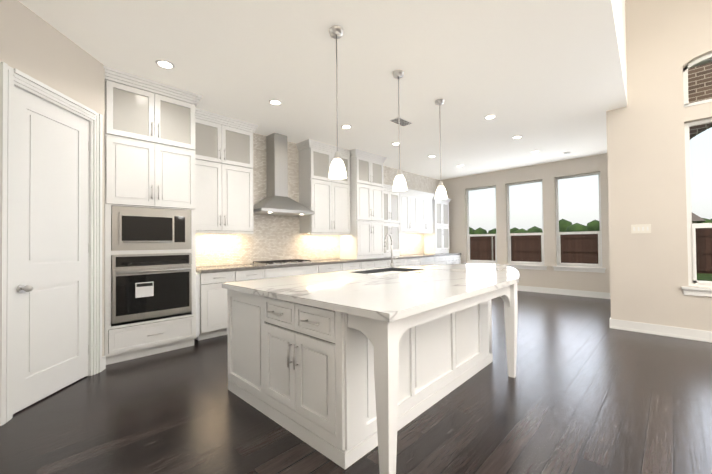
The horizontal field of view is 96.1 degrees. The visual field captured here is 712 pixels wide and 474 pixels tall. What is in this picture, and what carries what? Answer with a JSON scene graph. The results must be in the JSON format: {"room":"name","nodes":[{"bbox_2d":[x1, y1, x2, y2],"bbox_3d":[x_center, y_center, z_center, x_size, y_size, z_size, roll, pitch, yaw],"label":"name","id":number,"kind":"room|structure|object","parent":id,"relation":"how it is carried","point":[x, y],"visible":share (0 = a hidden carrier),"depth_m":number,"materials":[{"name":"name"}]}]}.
{"room":"kitchen","nodes":[
{"label":"kitchen","id":0,"kind":"room"},
{"bbox_2d":[0,0,104,356],"bbox_3d":[-2.587,-0.229,2.689,0.120,3.080,1.115,-1,-1,-3],"label":"wall","id":1,"kind":"structure","parent":0,"point":[35,46],"depth_m":2.69,"materials":[{"name":"paint"}]},
{"bbox_2d":[13,86,88,413],"bbox_3d":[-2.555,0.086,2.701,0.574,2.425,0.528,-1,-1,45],"label":"pantry door","id":2,"kind":"structure","parent":1,"relation":"in","point":[51,258],"depth_m":2.65,"materials":[{"name":"white wood"}]},
{"bbox_2d":[0,62,102,425],"bbox_3d":[-2.570,0.039,2.702,0.150,2.545,0.940,-1,-1,-3],"label":"door frame","id":3,"kind":"structure","parent":1,"relation":"attached to","point":[10,78],"depth_m":2.35,"materials":[{"name":"white wood"}]},
{"bbox_2d":[102,356,105,370],"bbox_3d":[-2.503,1.246,2.693,0.013,0.130,1.060,-1,-1,-3],"label":"baseboard","id":4,"kind":"structure","parent":1,"relation":"attached to","point":[103,362],"depth_m":3.20,"materials":[{"name":"white wood"}]},
{"bbox_2d":[199,179,439,266],"bbox_3d":[-0.350,-0.193,6.740,0.150,3.080,8.340,-1,-1,45],"label":"wall","id":5,"kind":"structure","parent":0,"point":[437,183],"depth_m":8.37,"materials":[{"name":"tile"}]},
{"bbox_2d":[195,108,257,233],"bbox_3d":[-2.003,-0.901,4.695,0.394,1.681,1.039,-1,-1,45],"label":"upper cabinet","id":6,"kind":"object","parent":5,"relation":"attached to","point":[224,171],"visible":0.83,"depth_m":4.58,"materials":[{"name":"grey wood"}]},
{"bbox_2d":[253,133,314,215],"bbox_3d":[-1.256,-1.068,5.367,0.512,1.344,1.000,-1,-1,45],"label":"range hood","id":7,"kind":"object","parent":5,"relation":"attached to","point":[277,200],"visible":0.96,"depth_m":5.34,"materials":[{"name":"silver metal"}]},
{"bbox_2d":[204,243,404,253],"bbox_3d":[-0.484,0.184,6.476,0.006,0.120,4.970,-1,-1,45],"label":"backsplash","id":8,"kind":"structure","parent":5,"relation":"attached to","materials":[{"name":"beige tile"}]},
{"bbox_2d":[196,133,435,266],"bbox_3d":[-0.074,-0.653,6.918,0.006,2.158,6.900,-1,-1,45],"label":"wall tile","id":9,"kind":"structure","parent":5,"relation":"attached to","point":[276,237],"depth_m":5.59,"materials":[{"name":"tile"}]},
{"bbox_2d":[296,139,350,234],"bbox_3d":[-0.589,-0.895,6.119,0.394,1.681,1.042,-1,-1,45],"label":"upper cabinet","id":10,"kind":"object","parent":5,"relation":"attached to","point":[324,197],"visible":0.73,"depth_m":5.90,"materials":[{"name":"grey wood"}]},
{"bbox_2d":[383,184,399,256],"bbox_3d":[0.654,-0.378,7.359,0.394,1.614,0.767,-1,-1,45],"label":"upper cabinet","id":11,"kind":"object","parent":5,"relation":"attached to","point":[391,212],"visible":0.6,"depth_m":7.32,"materials":[{"name":"grey wood"}]},
{"bbox_2d":[399,189,418,232],"bbox_3d":[1.182,-0.666,7.927,0.354,1.029,0.776,-1,-1,45],"label":"upper cabinet","id":12,"kind":"object","parent":5,"relation":"attached to","point":[415,211],"depth_m":7.80,"materials":[{"name":"grey wood"}]},
{"bbox_2d":[419,191,434,232],"bbox_3d":[1.648,-0.664,8.397,0.354,1.029,0.776,-1,-1,45],"label":"upper cabinet","id":13,"kind":"object","parent":5,"relation":"attached to","point":[425,199],"depth_m":8.31,"materials":[{"name":"grey wood"}]},
{"bbox_2d":[18,0,626,179],"bbox_3d":[0.103,-1.841,3.775,5.027,0.120,11.920,-1,-1,45],"label":"ceiling","id":14,"kind":"structure","parent":0,"point":[545,78],"depth_m":3.34,"materials":[{"name":"paint"}]},
{"bbox_2d":[155,59,174,68],"bbox_3d":[-1.940,-1.763,3.252,0.170,0.008,0.170,-1,-1,45],"label":"recessed light","id":15,"kind":"object","parent":14,"relation":"in","point":[165,64],"visible":1,"depth_m":3.25,"materials":[{"name":"white"}]},
{"bbox_2d":[269,99,281,104],"bbox_3d":[-1.046,-1.760,4.154,0.170,0.008,0.170,-1,-1,45],"label":"recessed light","id":16,"kind":"object","parent":14,"relation":"in","point":[275,102],"visible":1,"depth_m":4.15,"materials":[{"name":"white"}]},
{"bbox_2d":[329,26,346,178],"bbox_3d":[-0.164,-1.154,2.755,0.156,1.271,0.156,-1,-1,45],"label":"pendant light","id":17,"kind":"object","parent":14,"relation":"hanging from","point":[337,170],"visible":1,"depth_m":2.73,"materials":[{"name":"white glass"}]},
{"bbox_2d":[341,125,351,128],"bbox_3d":[-0.151,-1.756,5.056,0.170,0.008,0.170,-1,-1,45],"label":"recessed light","id":18,"kind":"object","parent":14,"relation":"in","point":[346,126],"visible":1,"depth_m":5.03,"materials":[{"name":"white"}]},
{"bbox_2d":[392,70,406,190],"bbox_3d":[0.466,-1.150,3.454,0.156,1.271,0.156,-1,-1,45],"label":"pendant light","id":19,"kind":"object","parent":14,"relation":"hanging from","point":[399,184],"visible":1,"depth_m":3.42,"materials":[{"name":"white glass"}]},
{"bbox_2d":[389,117,412,125],"bbox_3d":[0.691,-1.766,4.868,0.180,0.010,0.360,-1,-1,45],"label":"ceiling vent","id":20,"kind":"object","parent":14,"relation":"in","point":[403,122],"visible":0.92,"depth_m":4.85,"materials":[{"name":"grey metal"}]},
{"bbox_2d":[435,99,446,198],"bbox_3d":[1.096,-1.147,4.153,0.156,1.271,0.156,-1,-1,45],"label":"pendant light","id":21,"kind":"object","parent":14,"relation":"hanging from","point":[441,193],"visible":1,"depth_m":4.12,"materials":[{"name":"white glass"}]},
{"bbox_2d":[484,114,495,118],"bbox_3d":[1.978,-1.783,4.718,0.170,0.008,0.170,-1,-1,45],"label":"recessed light","id":22,"kind":"object","parent":14,"relation":"in","point":[492,116],"visible":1,"depth_m":4.69,"materials":[{"name":"white"}]},
{"bbox_2d":[0,291,711,473],"bbox_3d":[1.564,1.312,2.312,9.050,0.100,11.920,-1,-1,45],"label":"floor","id":23,"kind":"structure","parent":0,"point":[587,389],"depth_m":2.27,"materials":[{"name":"brown wood"}]},
{"bbox_2d":[104,66,201,364],"bbox_3d":[-2.499,-0.211,3.855,0.857,3.076,1.042,-1,-1,45],"label":"tall cabinet","id":24,"kind":"object","parent":23,"relation":"on","point":[152,292],"visible":0.94,"depth_m":3.55,"materials":[{"name":"white wood"}]},
{"bbox_2d":[111,206,190,249],"bbox_3d":[-2.257,-0.102,3.587,0.096,0.465,0.770,-1,-1,45],"label":"microwave","id":25,"kind":"object","parent":24,"relation":"in","point":[132,227],"depth_m":3.55,"materials":[{"name":"silver metal"}]},
{"bbox_2d":[111,253,191,325],"bbox_3d":[-2.242,0.548,3.570,0.118,0.735,0.770,-1,-1,45],"label":"wall oven","id":26,"kind":"object","parent":24,"relation":"in","point":[146,287],"depth_m":3.54,"materials":[{"name":"silver metal"}]},
{"bbox_2d":[195,271,242,340],"bbox_3d":[-2.014,0.894,4.475,0.624,0.874,0.520,-1,-1,45],"label":"base cabinet","id":27,"kind":"object","parent":23,"relation":"on","point":[213,307],"depth_m":4.20,"materials":[{"name":"grey wood"}]},
{"bbox_2d":[196,253,458,274],"bbox_3d":[0.280,0.446,6.789,0.637,0.038,7.036,-1,-1,45],"label":"countertop","id":28,"kind":"structure","parent":27,"relation":"on","point":[302,263],"depth_m":5.17,"materials":[{"name":"grey stone"}]},
{"bbox_2d":[251,259,311,264],"bbox_3d":[-1.219,0.399,5.303,0.480,0.042,0.900,-1,-1,45],"label":"cooktop","id":29,"kind":"object","parent":28,"relation":"in","point":[293,261],"depth_m":5.16,"materials":[{"name":"silver metal"}]},
{"bbox_2d":[340,148,386,258],"bbox_3d":[0.143,-0.655,6.738,0.554,2.160,0.954,-1,-1,45],"label":"hutch","id":30,"kind":"object","parent":28,"relation":"on","point":[364,239],"visible":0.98,"depth_m":6.49,"materials":[{"name":"grey wood"}]},
{"bbox_2d":[424,196,450,253],"bbox_3d":[2.298,-0.341,9.015,0.394,1.554,0.884,-1,-1,45],"label":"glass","id":31,"kind":"object","parent":28,"relation":"on","point":[436,241],"visible":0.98,"depth_m":8.83,"materials":[{"name":"grey"}]},
{"bbox_2d":[243,267,270,280],"bbox_3d":[-1.717,0.896,4.774,0.624,0.874,0.576,-1,-1,45],"label":"base cabinet","id":32,"kind":"object","parent":23,"relation":"on","point":[266,273],"depth_m":4.64,"materials":[{"name":"grey wood"}]},
{"bbox_2d":[271,263,322,277],"bbox_3d":[-1.206,0.898,5.289,0.624,0.874,1.126,-1,-1,45],"label":"base cabinet","id":33,"kind":"object","parent":23,"relation":"on","point":[276,272],"depth_m":5.09,"materials":[{"name":"grey wood"}]},
{"bbox_2d":[323,263,346,272],"bbox_3d":[-0.660,0.900,5.839,0.624,0.874,0.676,-1,-1,45],"label":"base cabinet","id":34,"kind":"object","parent":23,"relation":"on","point":[327,267],"depth_m":5.69,"materials":[{"name":"grey wood"}]},
{"bbox_2d":[347,263,362,269],"bbox_3d":[-0.291,0.902,6.212,0.624,0.874,0.626,-1,-1,45],"label":"base cabinet","id":35,"kind":"object","parent":23,"relation":"on","point":[350,266],"depth_m":6.05,"materials":[{"name":"grey wood"}]},
{"bbox_2d":[222,281,518,473],"bbox_3d":[0.275,0.848,2.930,1.742,0.874,2.260,-1,-1,43],"label":"kitchen island","id":36,"kind":"object","parent":23,"relation":"on","point":[345,369],"depth_m":2.09,"materials":[{"name":"white wood"}]},
{"bbox_2d":[222,264,518,320],"bbox_3d":[0.719,0.390,3.358,1.770,0.040,3.510,-1,-1,43],"label":"island countertop","id":37,"kind":"structure","parent":36,"relation":"on","point":[388,296],"depth_m":2.36,"materials":[{"name":"white stone"}]},
{"bbox_2d":[354,269,409,272],"bbox_3d":[0.362,0.510,3.690,0.488,0.258,0.838,-1,-1,43],"label":"sink","id":38,"kind":"object","parent":37,"relation":"in","point":[358,270],"depth_m":3.92,"materials":[{"name":"silver metal"}]},
{"bbox_2d":[384,233,397,264],"bbox_3d":[0.423,0.164,4.144,0.139,0.441,0.312,-1,-1,43],"label":"faucet","id":39,"kind":"object","parent":37,"relation":"on","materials":[{"name":"silver metal"}]},
{"bbox_2d":[363,259,390,268],"bbox_3d":[0.181,0.904,6.687,0.624,0.874,0.966,-1,-1,45],"label":"base cabinet","id":40,"kind":"object","parent":23,"relation":"on","point":[379,263],"depth_m":6.55,"materials":[{"name":"grey wood"}]},
{"bbox_2d":[393,259,406,266],"bbox_3d":[0.692,0.906,7.202,0.624,0.874,0.736,-1,-1,45],"label":"base cabinet","id":41,"kind":"object","parent":23,"relation":"on","point":[397,262],"depth_m":7.05,"materials":[{"name":"grey wood"}]},
{"bbox_2d":[407,259,422,265],"bbox_3d":[1.098,0.908,7.611,0.624,0.874,0.670,-1,-1,45],"label":"base cabinet","id":42,"kind":"object","parent":23,"relation":"on","point":[410,262],"depth_m":7.46,"materials":[{"name":"grey wood"}]},
{"bbox_2d":[423,255,438,264],"bbox_3d":[1.544,0.909,8.061,0.624,0.874,0.796,-1,-1,45],"label":"base cabinet","id":43,"kind":"object","parent":23,"relation":"on","point":[431,259],"depth_m":7.98,"materials":[{"name":"grey wood"}]},
{"bbox_2d":[439,255,446,264],"bbox_3d":[1.987,0.911,8.507,0.624,0.874,0.659,-1,-1,45],"label":"base cabinet","id":44,"kind":"object","parent":23,"relation":"on","point":[442,258],"depth_m":8.37,"materials":[{"name":"grey wood"}]},
{"bbox_2d":[447,255,460,263],"bbox_3d":[2.444,0.913,8.968,0.624,0.874,0.893,-1,-1,45],"label":"base cabinet","id":45,"kind":"object","parent":23,"relation":"on","point":[451,259],"depth_m":8.76,"materials":[{"name":"grey wood"}]},
{"bbox_2d":[441,153,609,292],"bbox_3d":[4.155,-0.222,8.038,4.420,3.080,0.150,-1,-1,45],"label":"wall","id":46,"kind":"structure","parent":0,"point":[548,174],"depth_m":7.61,"materials":[{"name":"paint"}]},
{"bbox_2d":[466,186,496,263],"bbox_3d":[3.458,-0.348,8.772,0.860,2.070,0.062,-1,-1,45],"label":"nook window","id":47,"kind":"structure","parent":46,"relation":"in","point":[469,236],"depth_m":8.85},
{"bbox_2d":[507,179,543,264],"bbox_3d":[4.238,-0.368,7.997,0.860,2.070,0.062,-1,-1,45],"label":"nook window","id":48,"kind":"structure","parent":46,"relation":"in","point":[509,234],"depth_m":8.04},
{"bbox_2d":[504,264,546,269],"bbox_3d":[4.161,0.718,7.892,0.980,0.103,0.037,-1,-1,45],"label":"window sill","id":49,"kind":"structure","parent":46,"relation":"attached to","point":[537,267],"depth_m":7.83,"materials":[{"name":"white wood"}]},
{"bbox_2d":[555,172,601,267],"bbox_3d":[5.019,-0.387,7.223,0.860,2.070,0.062,-1,-1,45],"label":"nook window","id":50,"kind":"structure","parent":46,"relation":"in","point":[581,264],"depth_m":7.21,"materials":[{"name":"white wood"}]},
{"bbox_2d":[553,266,605,272],"bbox_3d":[4.942,0.699,7.118,0.980,0.103,0.037,-1,-1,45],"label":"window sill","id":51,"kind":"structure","parent":46,"relation":"attached to","point":[579,269],"depth_m":7.09,"materials":[{"name":"white wood"}]},
{"bbox_2d":[517,285,610,298],"bbox_3d":[4.286,1.249,7.779,3.618,0.130,0.019,-1,-1,45],"label":"baseboard","id":52,"kind":"structure","parent":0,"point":[603,295],"depth_m":7.29,"materials":[{"name":"white wood"}]},
{"bbox_2d":[613,0,626,92],"bbox_3d":[0.637,-3.145,1.173,0.557,2.400,8.970,-1,-1,45],"label":"wall","id":53,"kind":"structure","parent":0,"point":[619,7],"depth_m":3.66,"materials":[{"name":"paint"}]},
{"bbox_2d":[606,0,711,330],"bbox_3d":[5.276,-1.567,2.988,4.630,5.600,0.150,-1,-1,45],"label":"wall","id":54,"kind":"structure","parent":0,"point":[667,41],"depth_m":4.21,"materials":[{"name":"paint"}]},
{"bbox_2d":[631,224,650,232],"bbox_3d":[3.831,-0.123,4.300,0.200,0.120,0.008,-1,-1,45],"label":"switch plate","id":55,"kind":"object","parent":54,"relation":"attached to","point":[641,228],"visible":1,"depth_m":4.29,"materials":[{"name":"white plastic"}]},
{"bbox_2d":[609,317,711,342],"bbox_3d":[5.234,1.169,3.002,4.486,0.130,0.172,-1,-1,45],"label":"baseboard","id":56,"kind":"structure","parent":54,"relation":"attached to","point":[684,333],"depth_m":4.14,"materials":[{"name":"white wood"}]},
{"bbox_2d":[682,286,711,296],"bbox_3d":[4.475,0.653,3.637,1.080,0.103,0.037,-1,-1,45],"label":"window sill","id":57,"kind":"structure","parent":54,"relation":"attached to","point":[698,291],"depth_m":3.92,"materials":[{"name":"white wood"}]},
{"bbox_2d":[683,53,711,106],"bbox_3d":[4.508,-1.968,3.736,0.960,0.640,0.152,-1,-1,45],"label":"window","id":58,"kind":"structure","parent":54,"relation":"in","point":[685,76],"depth_m":4.06,"materials":[{"name":"white wood"}]},
{"bbox_2d":[684,118,711,286],"bbox_3d":[4.552,-0.433,3.742,0.960,2.070,0.062,-1,-1,45],"label":"window","id":59,"kind":"structure","parent":54,"relation":"in","point":[693,279],"depth_m":4.03,"materials":[{"name":"white wood"}]},
{"label":"outside","id":60,"kind":"structure","parent":0,"visible":0},
{"bbox_2d":[697,273,711,280],"bbox_3d":[38.922,1.549,38.865,200.000,0.210,170.000,-1,-1,45],"label":"ground","id":61,"kind":"structure","parent":60,"point":[704,278],"depth_m":10.67,"materials":[{"name":"green plant"}]},
{"bbox_2d":[469,218,711,233],"bbox_3d":[47.205,-0.533,48.284,201.432,5.982,17.141,-1,-1,45],"label":"trees","id":62,"kind":"object","parent":61,"relation":"on","point":[568,226],"visible":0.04,"depth_m":53.82,"materials":[{"name":"green plant"}]},
{"bbox_2d":[470,228,711,273],"bbox_3d":[12.530,0.623,12.284,80.000,1.940,0.100,-1,-1,45],"label":"fence","id":63,"kind":"object","parent":61,"relation":"on","point":[536,249],"depth_m":14.90,"materials":[{"name":"brown wood"}]},
{"bbox_2d":[692,213,705,223],"bbox_3d":[25.790,-0.908,27.251,5.000,4.640,9.800,-1,-1,45],"label":"house","id":64,"kind":"structure","parent":61,"relation":"on","point":[696,218],"depth_m":22.68,"materials":[{"name":"brick"}]},
{"bbox_2d":[688,58,711,138],"bbox_3d":[8.041,-1.244,3.091,7.360,5.500,2.106,-1,-1,45],"label":"arch","id":65,"kind":"object","parent":61,"relation":"on","point":[699,81],"visible":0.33,"depth_m":5.94,"materials":[{"name":"brick"}]}
]}

